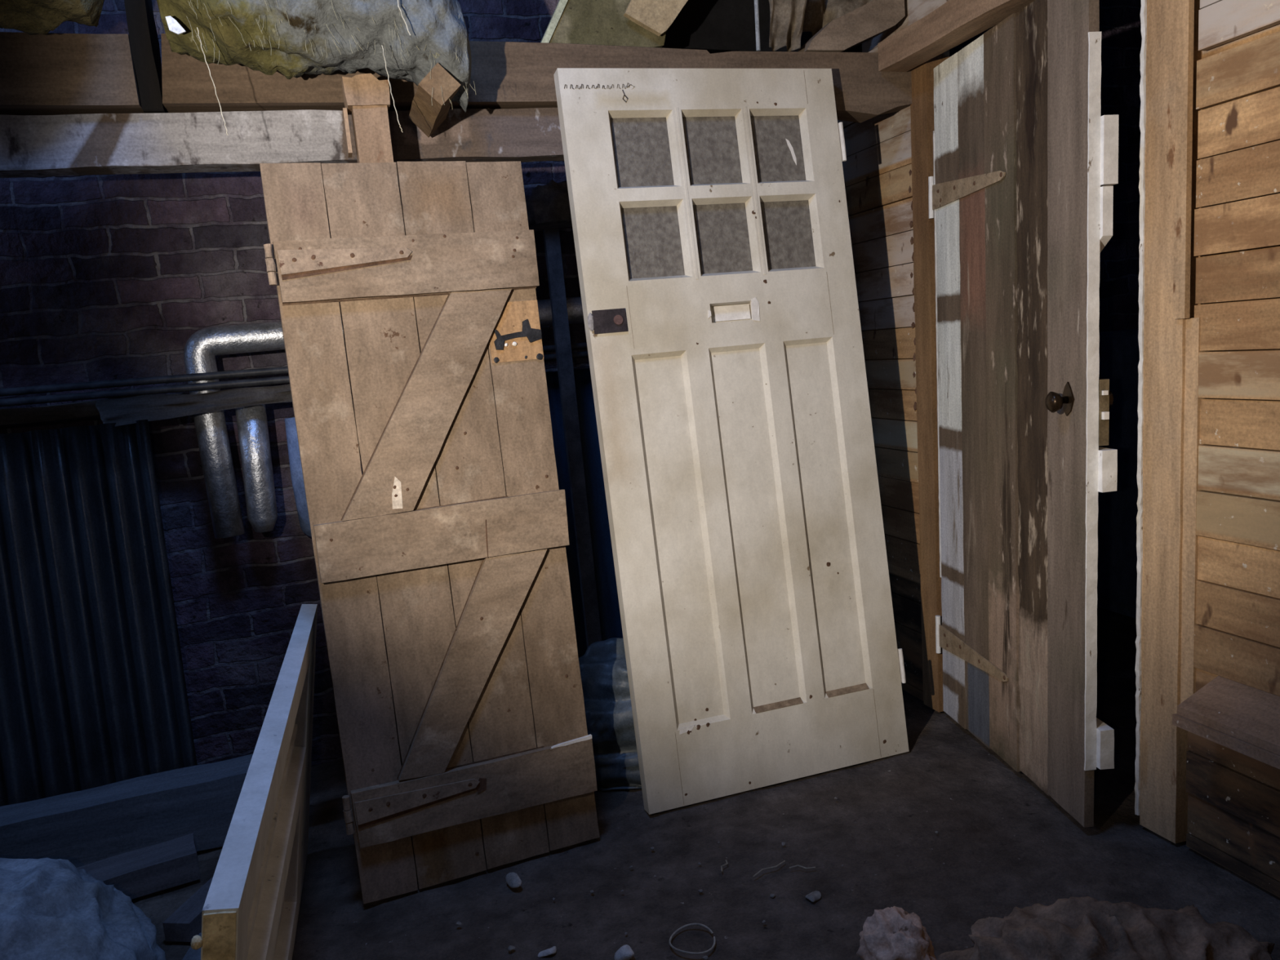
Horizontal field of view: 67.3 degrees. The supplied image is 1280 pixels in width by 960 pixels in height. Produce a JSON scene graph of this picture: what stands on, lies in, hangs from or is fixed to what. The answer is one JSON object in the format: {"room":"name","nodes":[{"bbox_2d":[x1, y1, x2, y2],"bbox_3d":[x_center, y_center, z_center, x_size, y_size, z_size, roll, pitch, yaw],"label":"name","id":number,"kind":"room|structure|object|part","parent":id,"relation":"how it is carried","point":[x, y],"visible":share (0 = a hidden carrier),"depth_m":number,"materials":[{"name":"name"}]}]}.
{"room":"storage shed","nodes":[
{"label":"storage shed","id":0,"kind":"room"},
{"bbox_2d":[0,0,1142,766],"bbox_3d":[-0.761,-0.616,3.147,6.250,3.020,0.150,-8,8,-17],"label":"wall","id":1,"kind":"structure","parent":0,"point":[103,277],"depth_m":2.93,"materials":[{"name":"brick"}]},
{"bbox_2d":[0,393,182,430],"bbox_3d":[-2.405,-0.089,2.511,2.234,0.066,0.171,-8,8,-17],"label":"wall shelf","id":2,"kind":"object","parent":1,"relation":"attached to","point":[11,417],"visible":0.64,"depth_m":2.68,"materials":[{"name":"black metal"}]},
{"bbox_2d":[96,382,292,430],"bbox_3d":[-1.253,-0.215,2.738,0.528,0.087,0.031,-8,8,-17],"label":"rag","id":3,"kind":"object","parent":2,"relation":"on","point":[122,412],"visible":0.92,"depth_m":2.73,"materials":[{"name":"black fabric"}]},
{"bbox_2d":[0,351,588,407],"bbox_3d":[-1.583,-0.225,2.645,3.800,0.044,0.022,-8,8,-17],"label":"conduit","id":4,"kind":"object","parent":2,"relation":"attached to","point":[278,380],"visible":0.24,"depth_m":2.70,"materials":[{"name":"metal"}]},
{"bbox_2d":[0,342,587,396],"bbox_3d":[-1.589,-0.253,2.650,3.800,0.044,0.022,-8,8,-17],"label":"conduit","id":5,"kind":"object","parent":4,"relation":"on","point":[279,370],"visible":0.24,"depth_m":2.71,"materials":[{"name":"black metal"}]},
{"bbox_2d":[284,417,311,538],"bbox_3d":[-1.012,0.001,2.947,0.103,0.400,0.196,-8,8,-17],"label":"pipe","id":6,"kind":"object","parent":1,"relation":"attached to","point":[295,467],"visible":0.38,"depth_m":2.86,"materials":[{"name":"metal"}]},
{"bbox_2d":[183,296,584,538],"bbox_3d":[-0.569,-0.235,3.034,1.546,0.629,0.104,-8,8,-17],"label":"pipe","id":7,"kind":"object","parent":1,"relation":"attached to","point":[202,348],"visible":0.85,"depth_m":2.80,"materials":[{"name":"metal"}]},
{"bbox_2d":[235,404,277,532],"bbox_3d":[-1.142,-0.046,2.865,0.083,0.402,0.097,-1,9,28],"label":"pipe","id":8,"kind":"object","parent":7,"relation":"attached to","point":[251,422],"visible":0.85,"depth_m":2.83,"materials":[{"name":"metal"}]},
{"bbox_2d":[126,607,1279,959],"bbox_3d":[-0.100,1.125,1.149,5.800,0.019,5.200,-8,8,-17],"label":"floor","id":9,"kind":"structure","parent":0,"point":[1001,845],"depth_m":2.29,"materials":[{"name":"grey concrete"}]},
{"bbox_2d":[0,854,166,959],"bbox_3d":[-1.321,0.944,1.947,0.616,0.340,0.669,-8,8,-17],"label":"rock","id":10,"kind":"object","parent":9,"relation":"on","point":[51,908],"visible":1,"depth_m":1.93,"materials":[{"name":"grey stone"}]},
{"bbox_2d":[0,419,197,806],"bbox_3d":[-1.980,0.498,2.533,1.400,1.170,0.143,-8,8,-17],"label":"sheet","id":11,"kind":"object","parent":9,"relation":"on","point":[93,691],"visible":0.8,"depth_m":2.67,"materials":[{"name":"metal"}]},
{"bbox_2d":[0,755,252,864],"bbox_3d":[-1.751,0.981,2.476,1.506,0.196,0.147,-8,8,-19],"label":"timber baulk","id":12,"kind":"object","parent":9,"relation":"on","point":[82,826],"visible":0.63,"depth_m":2.55,"materials":[{"name":"wood"}]},
{"bbox_2d":[81,831,201,902],"bbox_3d":[-1.509,1.040,2.329,0.803,0.077,0.136,-9,9,-28],"label":"timber baulk","id":13,"kind":"object","parent":9,"relation":"on","point":[143,872],"visible":0.52,"depth_m":2.43,"materials":[{"name":"wood"}]},
{"bbox_2d":[161,876,213,942],"bbox_3d":[-1.030,1.009,2.337,0.074,0.051,0.305,-4,8,11],"label":"timber baulk","id":14,"kind":"object","parent":9,"relation":"on","point":[184,923],"visible":0.37,"depth_m":2.21,"materials":[{"name":"wood"}]},
{"bbox_2d":[181,932,201,959],"bbox_3d":[-0.938,1.064,1.907,0.065,0.045,0.503,-6,8,-3],"label":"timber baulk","id":15,"kind":"object","parent":9,"relation":"on","point":[191,954],"visible":0.25,"depth_m":2.07,"materials":[{"name":"brown wood"}]},
{"bbox_2d":[190,604,317,959],"bbox_3d":[-0.685,0.736,1.808,0.147,0.669,1.473,-7,8,-14],"label":"panelled door","id":16,"kind":"structure","parent":9,"relation":"on","point":[251,909],"depth_m":1.62,"materials":[{"name":"white paint"}]},
{"bbox_2d":[342,72,393,163],"bbox_3d":[-0.573,0.001,2.415,0.111,1.934,0.093,-8,8,-17],"label":"timber post","id":17,"kind":"object","parent":9,"relation":"on","point":[366,97],"visible":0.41,"depth_m":2.26,"materials":[{"name":"brown wood"}]},
{"bbox_2d":[259,160,599,903],"bbox_3d":[-0.477,0.116,2.307,0.622,1.722,0.129,-8,9,-22],"label":"door","id":18,"kind":"structure","parent":9,"relation":"on","point":[452,498],"depth_m":2.29,"materials":[{"name":"bare wood"},{"name":"iron"}]},
{"bbox_2d":[456,921,462,926],"bbox_3d":[-0.409,1.001,2.167,0.013,0.008,0.009,-5,8,1],"label":"chip","id":19,"kind":"object","parent":9,"relation":"on","point":[459,923],"visible":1,"depth_m":2.16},
{"bbox_2d":[507,945,515,951],"bbox_3d":[-0.276,1.006,2.063,0.016,0.010,0.012,-11,10,-38],"label":"chip","id":20,"kind":"object","parent":9,"relation":"on","point":[511,948],"visible":1,"depth_m":2.06,"materials":[{"name":"grey stone"}]},
{"bbox_2d":[506,873,523,889],"bbox_3d":[-0.304,0.968,2.316,0.063,0.027,0.015,3,11,45],"label":"chip","id":21,"kind":"object","parent":9,"relation":"on","point":[517,883],"visible":1,"depth_m":2.31,"materials":[{"name":"grey stone"}]},
{"bbox_2d":[539,942,561,958],"bbox_3d":[-0.190,0.998,2.040,0.044,0.017,0.032,-9,9,-28],"label":"flake","id":22,"kind":"object","parent":9,"relation":"on","point":[551,951],"visible":1,"depth_m":2.03,"materials":[{"name":"grey stone"}]},
{"bbox_2d":[542,228,601,645],"bbox_3d":[-0.190,0.046,2.981,0.044,1.620,0.073,-8,8,-17],"label":"bar","id":23,"kind":"object","parent":9,"relation":"on","point":[551,236],"visible":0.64,"depth_m":2.95,"materials":[{"name":"metal"}]},
{"bbox_2d":[524,182,572,229],"bbox_3d":[-0.257,-0.844,2.928,0.252,0.131,0.170,-8,8,-17],"label":"rag","id":24,"kind":"object","parent":23,"relation":"on","point":[548,206],"visible":0.54,"depth_m":2.87,"materials":[{"name":"black fabric"}]},
{"bbox_2d":[545,368,623,657],"bbox_3d":[-0.193,0.239,3.157,0.620,1.193,0.159,-8,8,-17],"label":"sheet","id":25,"kind":"object","parent":9,"relation":"on","point":[611,626],"visible":0.08,"depth_m":3.17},
{"bbox_2d":[578,638,641,790],"bbox_3d":[0.003,0.643,2.877,0.523,0.444,0.340,-7,8,-10],"label":"tarpaulin","id":26,"kind":"object","parent":9,"relation":"on","point":[609,718],"visible":0.27,"depth_m":2.76,"materials":[{"name":"blue plastic"}]},
{"bbox_2d":[614,946,634,959],"bbox_3d":[-0.030,0.989,1.999,0.031,0.023,0.040,-11,10,-39],"label":"flake","id":27,"kind":"object","parent":9,"relation":"on","point":[624,953],"visible":1,"depth_m":1.99,"materials":[{"name":"grey stone"}]},
{"bbox_2d":[668,923,715,954],"bbox_3d":[0.110,0.970,2.026,0.098,0.012,0.104,-8,8,-17],"label":"ring","id":28,"kind":"object","parent":9,"relation":"on","point":[690,924],"visible":1,"depth_m":2.02,"materials":[{"name":"grey metal"}]},
{"bbox_2d":[702,955,708,959],"bbox_3d":[0.134,0.981,1.970,0.014,0.008,0.009,0,9,31],"label":"chip","id":29,"kind":"object","parent":9,"relation":"on","point":[706,957],"visible":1,"depth_m":1.97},
{"bbox_2d":[720,859,728,871],"bbox_3d":[0.203,0.924,2.303,0.012,0.006,0.051,-1,9,25],"label":"straw","id":30,"kind":"object","parent":9,"relation":"on","point":[722,866],"visible":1,"depth_m":2.30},
{"bbox_2d":[553,67,909,814],"bbox_3d":[0.287,-0.141,2.700,0.828,1.993,0.262,-8,8,-17],"label":"glazed door","id":31,"kind":"structure","parent":9,"relation":"on","point":[726,359],"depth_m":2.68,"materials":[{"name":"white paint"}]},
{"bbox_3d":[0.005,-0.895,2.624,0.164,0.188,0.004,-8,2,-17],"label":"glass pane","id":32,"kind":"part","parent":31,"relation":"part of","materials":[{"name":"grey glass"}]},
{"bbox_3d":[0.035,-0.651,2.632,0.164,0.193,0.004,-8,2,-17],"label":"glass pane","id":33,"kind":"part","parent":31,"relation":"part of","materials":[{"name":"grey glass"}]},
{"bbox_3d":[0.106,0.164,2.645,0.146,1.014,0.019,-8,2,-17],"label":"panel","id":34,"kind":"part","parent":31,"relation":"part of","materials":[{"name":"white paint"}]},
{"bbox_3d":[0.202,-0.921,2.686,0.161,0.188,0.004,-8,2,-17],"label":"glass pane","id":35,"kind":"part","parent":31,"relation":"part of","materials":[{"name":"grey glass"}]},
{"bbox_3d":[0.231,-0.677,2.694,0.161,0.193,0.004,-8,2,-17],"label":"glass pane","id":36,"kind":"part","parent":31,"relation":"part of","materials":[{"name":"grey glass"}]},
{"bbox_3d":[0.325,0.135,2.714,0.159,1.014,0.019,-8,2,-17],"label":"panel","id":37,"kind":"part","parent":31,"relation":"part of","materials":[{"name":"white paint"}]},
{"bbox_3d":[0.393,-0.946,2.746,0.157,0.188,0.004,-8,2,-17],"label":"glass pane","id":38,"kind":"part","parent":31,"relation":"part of","materials":[{"name":"grey glass"}]},
{"bbox_3d":[0.422,-0.703,2.754,0.157,0.193,0.004,-8,2,-17],"label":"glass pane","id":39,"kind":"part","parent":31,"relation":"part of","materials":[{"name":"grey glass"}]},
{"bbox_3d":[0.534,0.107,2.779,0.145,1.014,0.019,-8,2,-17],"label":"panel","id":40,"kind":"part","parent":31,"relation":"part of","materials":[{"name":"white paint"}]},
{"bbox_2d":[752,860,785,877],"bbox_3d":[0.307,0.919,2.273,0.101,0.006,0.013,-10,9,-31],"label":"straw","id":41,"kind":"object","parent":9,"relation":"on","point":[780,864],"visible":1,"depth_m":2.27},
{"bbox_2d":[789,864,815,869],"bbox_3d":[0.383,0.914,2.265,0.061,0.006,0.013,-3,8,12],"label":"straw","id":42,"kind":"object","parent":9,"relation":"on","point":[797,864],"visible":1,"depth_m":2.26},
{"bbox_2d":[805,891,822,902],"bbox_3d":[0.390,0.935,2.157,0.030,0.015,0.044,3,11,44],"label":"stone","id":43,"kind":"object","parent":9,"relation":"on","point":[813,896],"visible":1,"depth_m":2.15,"materials":[{"name":"grey stone"}]},
{"bbox_2d":[856,904,935,959],"bbox_3d":[0.498,0.900,1.864,0.153,0.131,0.224,-4,8,10],"label":"rock","id":44,"kind":"object","parent":9,"relation":"on","point":[894,933],"visible":1,"depth_m":1.84,"materials":[{"name":"grey stone"}]},
{"bbox_2d":[942,894,1279,959],"bbox_3d":[0.882,0.871,1.808,0.622,0.136,0.309,-3,8,12],"label":"rock","id":45,"kind":"object","parent":9,"relation":"on","point":[1095,926],"visible":1,"depth_m":1.78,"materials":[{"name":"stone"}]},
{"bbox_2d":[837,0,1279,897],"bbox_3d":[1.423,-0.551,1.307,0.050,2.980,4.620,-6,8,-17],"label":"wall","id":46,"kind":"structure","parent":0,"point":[1233,797],"depth_m":2.02,"materials":[{"name":"brown wood"}]},
{"bbox_2d":[160,33,911,123],"bbox_3d":[-0.172,-1.095,2.655,2.100,0.213,0.100,-8,8,-17],"label":"timber beam","id":47,"kind":"structure","parent":46,"relation":"attached to","point":[504,74],"depth_m":2.56,"materials":[{"name":"brown wood"}]},
{"bbox_2d":[0,106,564,178],"bbox_3d":[-1.568,-0.786,2.272,3.756,0.131,0.102,-8,8,-17],"label":"timber beam","id":48,"kind":"structure","parent":47,"relation":"attached to","point":[33,145],"depth_m":2.40,"materials":[{"name":"grey wood"}]},
{"bbox_2d":[0,32,143,114],"bbox_3d":[-2.285,-0.841,2.001,2.247,0.166,0.109,-8,8,-17],"label":"timber beam","id":49,"kind":"structure","parent":48,"relation":"on","point":[53,73],"depth_m":2.25,"materials":[{"name":"brown wood"}]},
{"bbox_2d":[0,0,103,34],"bbox_3d":[-1.615,-1.051,1.949,0.940,0.277,0.336,-8,8,-17],"label":"roll","id":50,"kind":"object","parent":49,"relation":"on","point":[25,16],"visible":1,"depth_m":2.03,"materials":[{"name":"green fabric"}]},
{"bbox_2d":[125,0,168,112],"bbox_3d":[-1.215,-1.148,2.333,0.050,0.512,0.127,-8,8,-17],"label":"strut","id":51,"kind":"object","parent":48,"relation":"on","point":[140,15],"visible":0.84,"depth_m":2.30,"materials":[{"name":"black wood"}]},
{"bbox_2d":[156,0,475,113],"bbox_3d":[-0.752,-1.077,2.225,0.685,0.481,0.382,-8,8,-17],"label":"roll","id":52,"kind":"object","parent":47,"relation":"on","point":[293,37],"visible":0.97,"depth_m":2.15,"materials":[{"name":"fabric"}]},
{"bbox_2d":[165,15,186,35],"bbox_3d":[-0.997,-0.977,2.064,0.036,0.037,0.005,-8,8,-17],"label":"paper scrap","id":53,"kind":"object","parent":52,"relation":"attached to","point":[174,26],"visible":1,"depth_m":2.06,"materials":[{"name":"white paper"}]},
{"bbox_2d":[196,26,227,135],"bbox_3d":[-0.901,-0.839,2.026,0.033,0.215,0.003,-11,10,-35],"label":"twine","id":54,"kind":"object","parent":52,"relation":"hanging from","point":[197,27],"visible":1,"depth_m":2.02,"materials":[{"name":"beige fabric"}]},
{"bbox_2d":[382,45,402,132],"bbox_3d":[-0.554,-0.875,2.151,0.005,0.181,0.037,-1,9,29],"label":"twine","id":55,"kind":"object","parent":52,"relation":"hanging from","point":[382,46],"visible":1,"depth_m":2.15,"materials":[{"name":"beige fabric"}]},
{"bbox_2d":[397,0,410,35],"bbox_3d":[-0.525,-1.093,2.100,0.021,0.231,0.004,-8,9,-23],"label":"twine","id":56,"kind":"object","parent":52,"relation":"attached to","point":[397,0],"visible":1,"depth_m":2.11,"materials":[{"name":"beige fabric"}]},
{"bbox_2d":[408,64,460,137],"bbox_3d":[-0.506,-0.924,2.349,0.098,0.099,0.312,-7,8,-17],"label":"timber offcut","id":57,"kind":"object","parent":47,"relation":"attached to","point":[427,117],"visible":0.98,"depth_m":2.23,"materials":[{"name":"brown wood"}]},
{"bbox_2d":[540,0,673,48],"bbox_3d":[0.029,-1.504,2.693,0.695,0.570,0.036,-8,8,-17],"label":"board","id":58,"kind":"object","parent":47,"relation":"on","point":[590,22],"visible":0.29,"depth_m":2.66,"materials":[{"name":"wood"}]},
{"bbox_2d":[623,0,688,36],"bbox_3d":[0.142,-1.480,2.687,0.421,0.455,0.023,-8,8,-17],"label":"board","id":59,"kind":"object","parent":47,"relation":"on","point":[655,16],"visible":1,"depth_m":2.67,"materials":[{"name":"beige wood"}]},
{"bbox_2d":[765,0,808,51],"bbox_3d":[0.434,-1.383,2.805,0.189,0.260,0.065,-8,8,-17],"label":"hessian sacking","id":60,"kind":"object","parent":47,"relation":"on","point":[784,19],"visible":0.99,"depth_m":2.81,"materials":[{"name":"beige fabric"}]},
{"bbox_2d":[799,0,905,52],"bbox_3d":[0.629,-1.377,2.888,0.336,0.193,0.083,-8,8,-17],"label":"wooden plank","id":61,"kind":"object","parent":47,"relation":"on","point":[851,29],"visible":0.8,"depth_m":2.85,"materials":[{"name":"brown wood"}]},
{"bbox_2d":[661,0,862,53],"bbox_3d":[0.387,-1.752,3.040,0.953,0.932,0.029,-8,8,-17],"label":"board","id":62,"kind":"object","parent":46,"relation":"attached to","point":[714,26],"visible":0.18,"depth_m":3.02,"materials":[{"name":"black wood"}]},
{"bbox_2d":[803,0,871,35],"bbox_3d":[0.699,-1.546,3.031,0.439,0.332,0.084,-8,8,-17],"label":"hessian sacking","id":63,"kind":"object","parent":46,"relation":"attached to","point":[820,12],"visible":0.42,"depth_m":3.00,"materials":[{"name":"brown fabric"}]},
{"bbox_2d":[910,48,949,712],"bbox_3d":[0.927,-0.285,3.012,0.084,2.071,0.088,-6,8,-17],"label":"trim","id":64,"kind":"structure","parent":46,"relation":"attached to","point":[922,108],"depth_m":2.98,"materials":[{"name":"wood"}]},
{"bbox_2d":[876,0,1033,71],"bbox_3d":[1.364,-1.049,0.967,0.102,0.088,4.019,-8,8,-17],"label":"timber beam","id":65,"kind":"structure","parent":46,"relation":"attached to","point":[951,23],"depth_m":2.59,"materials":[{"name":"brown wood"}]},
{"bbox_2d":[928,0,1118,827],"bbox_3d":[0.978,-0.185,2.561,0.147,1.965,0.820,-6,8,-8],"label":"door","id":66,"kind":"structure","parent":46,"relation":"in","point":[1025,157],"depth_m":2.44,"materials":[{"name":"brown wood"}]},
{"bbox_3d":[0.973,-0.182,2.240,0.048,0.049,0.050,-4,8,-7],"label":"knob","id":67,"kind":"part","parent":66,"relation":"part of","materials":[{"name":"black metal"}]},
{"bbox_3d":[0.998,-0.189,2.240,0.004,0.080,0.048,-4,8,-7],"label":"knob plate","id":68,"kind":"part","parent":66,"relation":"part of","materials":[{"name":"black metal"}]},
{"bbox_3d":[1.075,-0.188,2.234,0.045,0.047,0.048,-4,8,-7],"label":"knob","id":69,"kind":"part","parent":66,"relation":"part of","materials":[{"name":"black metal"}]},
{"bbox_2d":[1134,0,1210,844],"bbox_3d":[1.199,-0.227,2.139,0.097,2.151,0.152,-6,8,-17],"label":"trim","id":70,"kind":"structure","parent":46,"relation":"attached to","point":[1168,438],"depth_m":2.13,"materials":[{"name":"brown wood"}]},
{"bbox_2d":[1172,675,1279,768],"bbox_3d":[1.651,0.630,0.682,0.122,0.092,2.950,-6,8,-17],"label":"trim","id":71,"kind":"structure","parent":46,"relation":"attached to","point":[1242,718],"depth_m":1.97,"materials":[{"name":"brown wood"}]},
{"bbox_3d":[-0.155,-1.880,0.639,6.250,0.060,5.000,-8,8,-17],"label":"ceiling","id":72,"kind":"structure","parent":0,"visible":0},
{"bbox_2d":[754,0,759,51],"bbox_3d":[0.302,-1.694,2.695,0.018,0.934,0.013,-4,8,5],"label":"hanging cable","id":73,"kind":"object","parent":72,"relation":"hanging from","point":[756,2],"visible":1,"depth_m":2.75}
]}

